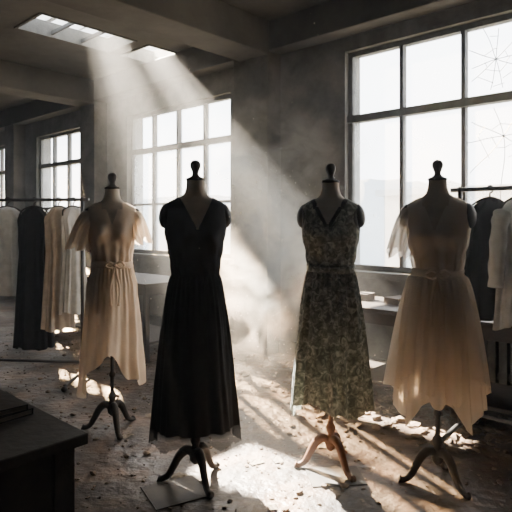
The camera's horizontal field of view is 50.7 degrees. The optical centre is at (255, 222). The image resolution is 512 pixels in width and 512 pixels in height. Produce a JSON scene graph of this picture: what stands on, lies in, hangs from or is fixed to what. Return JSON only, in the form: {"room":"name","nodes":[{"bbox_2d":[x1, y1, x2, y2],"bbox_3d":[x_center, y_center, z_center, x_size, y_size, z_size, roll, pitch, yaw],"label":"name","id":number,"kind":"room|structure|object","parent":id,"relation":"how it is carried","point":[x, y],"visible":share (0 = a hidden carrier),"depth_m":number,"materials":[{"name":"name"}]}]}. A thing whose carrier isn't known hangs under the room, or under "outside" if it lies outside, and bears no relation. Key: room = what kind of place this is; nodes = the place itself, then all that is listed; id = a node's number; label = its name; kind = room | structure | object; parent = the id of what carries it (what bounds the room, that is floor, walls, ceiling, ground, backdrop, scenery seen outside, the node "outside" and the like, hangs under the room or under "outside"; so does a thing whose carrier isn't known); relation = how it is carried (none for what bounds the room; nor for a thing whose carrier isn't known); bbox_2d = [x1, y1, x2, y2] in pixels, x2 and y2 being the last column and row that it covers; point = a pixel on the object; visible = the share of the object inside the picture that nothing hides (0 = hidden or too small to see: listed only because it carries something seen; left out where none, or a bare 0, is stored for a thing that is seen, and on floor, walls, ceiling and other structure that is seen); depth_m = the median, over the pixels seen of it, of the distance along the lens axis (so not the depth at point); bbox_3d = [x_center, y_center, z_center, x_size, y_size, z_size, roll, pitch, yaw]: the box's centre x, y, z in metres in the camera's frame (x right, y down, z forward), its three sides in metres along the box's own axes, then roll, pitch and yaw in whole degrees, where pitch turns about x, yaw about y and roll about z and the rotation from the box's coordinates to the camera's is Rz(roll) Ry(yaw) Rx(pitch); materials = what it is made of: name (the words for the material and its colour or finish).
{"room":"abandoned dressmaking workshop","nodes":[
{"label":"abandoned dressmaking workshop","id":0,"kind":"room"},
{"bbox_2d":[5,124,24,298],"bbox_3d":[-4.549,-0.210,10.188,0.400,3.240,0.220,0,0,43],"label":"column","id":1,"kind":"structure","parent":0,"point":[14,133],"depth_m":10.06,"materials":[{"name":"paint"}]},
{"bbox_2d":[81,101,106,267],"bbox_3d":[-2.490,-0.210,8.291,0.400,3.240,0.220,0,0,43],"label":"column","id":2,"kind":"structure","parent":0,"point":[94,115],"depth_m":8.17,"materials":[{"name":"paint"}]},
{"bbox_2d":[0,0,330,111],"bbox_3d":[-3.281,-2.210,4.112,15.998,0.140,7.999,0,0,43],"label":"ceiling","id":3,"kind":"structure","parent":0,"point":[18,46],"depth_m":6.40,"materials":[{"name":"concrete"}]},
{"bbox_2d":[0,60,93,106],"bbox_3d":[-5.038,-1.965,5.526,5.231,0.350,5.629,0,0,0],"label":"ceiling beam","id":4,"kind":"structure","parent":3,"relation":"attached to","point":[16,79],"depth_m":7.55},
{"bbox_2d":[14,12,137,52],"bbox_3d":[-2.019,-2.215,6.123,0.630,0.170,1.170,0,0,43],"label":"skylight","id":5,"kind":"object","parent":3,"relation":"attached to","point":[34,25],"visible":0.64,"depth_m":6.29,"materials":[{"name":"glass"}]},
{"bbox_2d":[44,17,111,37],"bbox_3d":[-2.331,-2.475,6.840,2.500,0.390,2.100,0,0,43],"label":"roof slats","id":6,"kind":"structure","parent":3,"relation":"on","point":[49,19],"depth_m":7.33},
{"bbox_2d":[119,44,176,62],"bbox_3d":[-1.331,-2.215,6.870,0.630,0.170,0.540,0,0,43],"label":"skylight","id":7,"kind":"object","parent":3,"relation":"attached to","point":[140,54],"visible":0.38,"depth_m":7.08,"materials":[{"name":"glass"}]},
{"bbox_2d":[46,0,268,61],"bbox_3d":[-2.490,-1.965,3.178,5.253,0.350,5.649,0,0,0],"label":"ceiling beam","id":8,"kind":"structure","parent":3,"relation":"attached to","point":[218,27],"depth_m":5.06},
{"bbox_2d":[0,0,478,131],"bbox_3d":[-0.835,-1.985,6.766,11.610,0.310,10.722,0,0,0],"label":"ceiling beam","id":9,"kind":"structure","parent":3,"relation":"attached to","point":[333,19],"depth_m":5.68,"materials":[{"name":"grey concrete"}]},
{"bbox_2d":[131,13,374,429],"bbox_3d":[0.068,-0.001,3.413,1.882,2.729,1.655,0,0,0],"label":"dust motes","id":10,"kind":"object","parent":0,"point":[310,13],"visible":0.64,"depth_m":3.49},
{"bbox_2d":[0,296,511,511],"bbox_3d":[-3.281,1.485,4.112,15.998,0.150,7.999,0,0,43],"label":"floor","id":11,"kind":"structure","parent":0,"point":[124,488],"depth_m":3.32,"materials":[{"name":"grey concrete"}]},
{"bbox_2d":[0,389,87,511],"bbox_3d":[-1.373,1.040,1.948,1.540,0.740,0.805,0,0,43],"label":"work table","id":12,"kind":"object","parent":11,"relation":"on","point":[37,450],"visible":1,"depth_m":1.67,"materials":[{"name":"brown wood"}]},
{"bbox_2d":[0,391,33,423],"bbox_3d":[-0.958,0.647,1.837,0.231,0.043,0.311,0,0,39],"label":"books","id":13,"kind":"object","parent":12,"relation":"on","point":[11,407],"visible":1,"depth_m":1.86,"materials":[{"name":"paper"}]},
{"bbox_2d":[0,197,100,391],"bbox_3d":[-2.480,0.590,4.950,1.971,1.640,0.752,0,0,6],"label":"rack","id":14,"kind":"object","parent":11,"relation":"on","point":[64,388],"visible":0.59,"depth_m":4.85,"materials":[{"name":"metal"}]},
{"bbox_2d":[0,197,20,295],"bbox_3d":[-2.270,0.215,4.931,0.484,0.900,0.182,0,0,-19],"label":"shirt","id":15,"kind":"object","parent":14,"relation":"hanging from","point":[9,251],"visible":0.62,"depth_m":4.89,"materials":[{"name":"fabric"}]},
{"bbox_2d":[13,197,53,350],"bbox_3d":[-2.013,0.455,4.901,0.352,1.380,0.195,0,0,-4],"label":"dress","id":16,"kind":"object","parent":14,"relation":"hanging from","point":[28,335],"visible":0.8,"depth_m":4.86,"materials":[{"name":"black fabric"}]},
{"bbox_2d":[40,197,74,332],"bbox_3d":[-1.792,0.365,4.876,0.323,1.200,0.192,0,0,-44],"label":"dress","id":17,"kind":"object","parent":14,"relation":"hanging from","point":[51,321],"visible":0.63,"depth_m":4.79,"materials":[{"name":"fabric"}]},
{"bbox_2d":[58,197,86,314],"bbox_3d":[-1.646,0.290,4.860,0.182,1.050,0.297,0,0,36],"label":"dress","id":18,"kind":"object","parent":14,"relation":"hanging from","point":[70,280],"visible":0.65,"depth_m":4.79,"materials":[{"name":"fabric"}]},
{"bbox_2d":[81,173,138,440],"bbox_3d":[-0.958,0.533,3.640,0.386,1.753,0.332,0,0,-29],"label":"mannequin","id":19,"kind":"object","parent":11,"relation":"on","point":[112,201],"visible":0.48,"depth_m":3.65,"materials":[{"name":"fabric"}]},
{"bbox_2d":[65,202,152,398],"bbox_3d":[-0.994,0.517,3.672,0.570,1.311,0.385,0,0,-14],"label":"dress","id":20,"kind":"object","parent":19,"relation":"attached to","point":[112,324],"visible":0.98,"depth_m":3.57,"materials":[{"name":"beige fabric"}]},
{"bbox_2d":[75,267,169,363],"bbox_3d":[-1.767,1.010,6.456,2.450,0.800,0.700,0,0,43],"label":"table","id":21,"kind":"object","parent":11,"relation":"on","point":[153,284],"visible":0.27,"depth_m":5.51,"materials":[{"name":"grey wood"}]},
{"bbox_2d":[141,475,206,510],"bbox_3d":[-0.420,1.407,2.830,0.300,0.006,0.260,0,0,-29],"label":"sheet","id":22,"kind":"object","parent":11,"relation":"on","point":[186,489],"visible":0.93,"depth_m":2.81,"materials":[{"name":"white paper"}]},
{"bbox_2d":[156,160,230,498],"bbox_3d":[-0.308,0.533,2.900,0.384,1.753,0.333,0,0,-29],"label":"mannequin","id":23,"kind":"object","parent":11,"relation":"on","point":[195,199],"visible":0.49,"depth_m":2.89,"materials":[{"name":"fabric"}]},
{"bbox_2d":[149,197,241,454],"bbox_3d":[-0.331,0.534,2.942,0.498,1.344,0.380,0,0,-12],"label":"dress","id":24,"kind":"object","parent":23,"relation":"on","point":[195,407],"visible":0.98,"depth_m":2.82,"materials":[{"name":"black fabric"}]},
{"bbox_2d":[0,328,511,511],"bbox_3d":[-0.582,1.389,4.090,7.612,0.041,3.241,0,0,43],"label":"rubble","id":25,"kind":"object","parent":11,"relation":"on","point":[461,434],"visible":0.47,"depth_m":3.68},
{"bbox_2d":[60,379,511,509],"bbox_3d":[-0.009,1.400,4.058,2.148,0.011,3.538,0,0,-42],"label":"paper","id":26,"kind":"object","parent":11,"relation":"on","point":[270,506],"visible":0.51,"depth_m":3.25,"materials":[{"name":"white paper"}]},
{"bbox_2d":[294,163,364,482],"bbox_3d":[0.429,0.533,3.074,0.375,1.753,0.354,0,0,-20],"label":"mannequin","id":27,"kind":"object","parent":11,"relation":"on","point":[330,198],"visible":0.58,"depth_m":3.06,"materials":[{"name":"wood"}]},
{"bbox_2d":[290,198,374,420],"bbox_3d":[0.433,0.493,3.111,0.491,1.264,0.395,0,0,16],"label":"floral dress","id":28,"kind":"object","parent":27,"relation":"attached to","point":[332,371],"visible":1,"depth_m":2.99,"materials":[{"name":"fabric"}]},
{"bbox_2d":[305,466,367,487],"bbox_3d":[0.440,1.407,3.000,0.300,0.006,0.220,0,0,-6],"label":"sheet","id":29,"kind":"object","parent":11,"relation":"on","point":[332,476],"visible":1,"depth_m":2.99,"materials":[{"name":"white paper"}]},
{"bbox_2d":[362,296,511,414],"bbox_3d":[1.563,1.030,3.910,2.600,0.760,0.630,0,0,43],"label":"bench","id":30,"kind":"object","parent":11,"relation":"on","point":[375,311],"visible":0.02,"depth_m":4.00,"materials":[{"name":"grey wood"}]},
{"bbox_2d":[360,292,400,305],"bbox_3d":[1.614,0.613,3.908,2.053,0.074,0.219,0,0,44],"label":"cardboard boxes","id":31,"kind":"object","parent":30,"relation":"on","point":[365,296],"visible":0.34,"depth_m":4.40},
{"bbox_2d":[398,160,476,499],"bbox_3d":[1.001,0.533,2.965,0.393,1.753,0.346,0,0,26],"label":"mannequin","id":32,"kind":"object","parent":11,"relation":"on","point":[437,196],"visible":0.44,"depth_m":2.88,"materials":[{"name":"fabric"}]},
{"bbox_2d":[383,197,491,435],"bbox_3d":[0.978,0.464,2.933,0.560,1.206,0.495,0,0,26],"label":"dress","id":33,"kind":"object","parent":32,"relation":"attached to","point":[437,357],"visible":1,"depth_m":2.80,"materials":[{"name":"beige fabric"}]},
{"bbox_2d":[442,185,511,445],"bbox_3d":[1.955,0.585,3.050,1.741,1.650,0.652,0,0,43],"label":"rack","id":34,"kind":"object","parent":11,"relation":"on","point":[459,190],"visible":0.3,"depth_m":3.48,"materials":[{"name":"metal"}]},
{"bbox_2d":[464,185,505,320],"bbox_3d":[1.503,0.195,3.466,0.479,0.880,0.163,0,0,-7],"label":"jacket","id":35,"kind":"object","parent":34,"relation":"hanging from","point":[477,253],"visible":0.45,"depth_m":3.42,"materials":[{"name":"fabric"}]},
{"bbox_2d":[487,197,511,330],"bbox_3d":[1.627,0.205,3.356,0.455,0.900,0.160,0,0,-19],"label":"shirt","id":36,"kind":"object","parent":34,"relation":"hanging from","point":[500,241],"visible":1,"depth_m":3.27,"materials":[{"name":"fabric"}]},
{"bbox_2d":[484,340,511,385],"bbox_3d":[1.903,1.050,4.249,1.360,0.720,0.110,0,0,43],"label":"radiator","id":37,"kind":"object","parent":11,"relation":"on","point":[498,354],"visible":0.1,"depth_m":4.20,"materials":[{"name":"metal"}]},
{"bbox_2d":[0,0,511,358],"bbox_3d":[-0.666,-0.365,6.950,15.599,3.550,0.280,0,0,43],"label":"wall","id":38,"kind":"structure","parent":0,"point":[314,79],"depth_m":5.77,"materials":[{"name":"paint"}]},
{"bbox_2d":[0,146,4,206],"bbox_3d":[-5.409,-0.565,11.246,1.600,1.990,0.090,0,0,43],"label":"window","id":39,"kind":"structure","parent":38,"relation":"in","point":[2,171],"depth_m":11.05,"materials":[{"name":"paint"}]},
{"bbox_2d":[39,128,79,210],"bbox_3d":[-3.372,-0.565,9.369,1.540,1.990,0.090,0,0,43],"label":"window","id":40,"kind":"structure","parent":38,"relation":"in","point":[69,162],"depth_m":9.52,"materials":[{"name":"paint"}]},
{"bbox_2d":[130,94,229,258],"bbox_3d":[-1.034,-0.565,7.215,2.140,1.990,0.090,0,0,43],"label":"window","id":41,"kind":"structure","parent":38,"relation":"in","point":[206,141],"depth_m":7.37,"materials":[{"name":"paint"}]},
{"bbox_2d":[133,252,233,264],"bbox_3d":[-1.105,0.460,7.137,2.260,0.060,0.160,0,0,43],"label":"window sill","id":42,"kind":"structure","parent":38,"relation":"attached to","point":[226,261],"depth_m":7.22,"materials":[{"name":"paint"}]},
{"bbox_2d":[140,313,386,361],"bbox_3d":[-0.771,1.340,6.836,15.599,0.140,0.030,0,0,43],"label":"baseboard","id":43,"kind":"structure","parent":38,"relation":"attached to","point":[284,346],"depth_m":5.84,"materials":[{"name":"paint"}]},
{"bbox_2d":[355,270,409,281],"bbox_3d":[1.921,0.490,4.349,2.990,0.060,0.160,0,0,43],"label":"window sill","id":44,"kind":"structure","parent":38,"relation":"attached to","point":[366,274],"depth_m":4.96,"materials":[{"name":"paint"}]},
{"bbox_2d":[347,13,511,272],"bbox_3d":[1.992,-0.615,4.426,2.870,2.150,0.090,0,0,43],"label":"window","id":45,"kind":"structure","parent":38,"relation":"in","point":[465,102],"depth_m":4.99,"materials":[{"name":"paint"}]},
{"bbox_2d":[234,52,280,355],"bbox_3d":[0.010,-0.210,5.987,0.500,3.240,0.220,0,0,43],"label":"column","id":46,"kind":"structure","parent":0,"point":[257,80],"depth_m":5.86,"materials":[{"name":"paint"}]},
{"bbox_2d":[469,28,511,198],"bbox_3d":[1.999,-0.822,4.426,0.400,1.617,0.369,0,0,0],"label":"spider web","id":47,"kind":"object","parent":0,"point":[496,58],"depth_m":4.44},
{"label":"outside","id":48,"kind":"structure","parent":0,"visible":0},
{"bbox_3d":[24.290,7.510,55.868,218.140,0.200,212.653,0,0,0],"label":"ground","id":49,"kind":"structure","parent":48,"visible":0},
{"bbox_2d":[78,179,460,265],"bbox_3d":[34.513,-1.710,90.571,168.282,22.240,159.511,0,0,0],"label":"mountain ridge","id":50,"kind":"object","parent":49,"relation":"on","point":[372,232],"visible":0.1,"depth_m":82.48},
{"bbox_2d":[375,184,511,266],"bbox_3d":[8.248,3.160,18.098,5.999,8.500,6.199,0,0,43],"label":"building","id":51,"kind":"structure","parent":49,"relation":"on","point":[391,196],"depth_m":17.50,"materials":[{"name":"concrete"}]}
]}

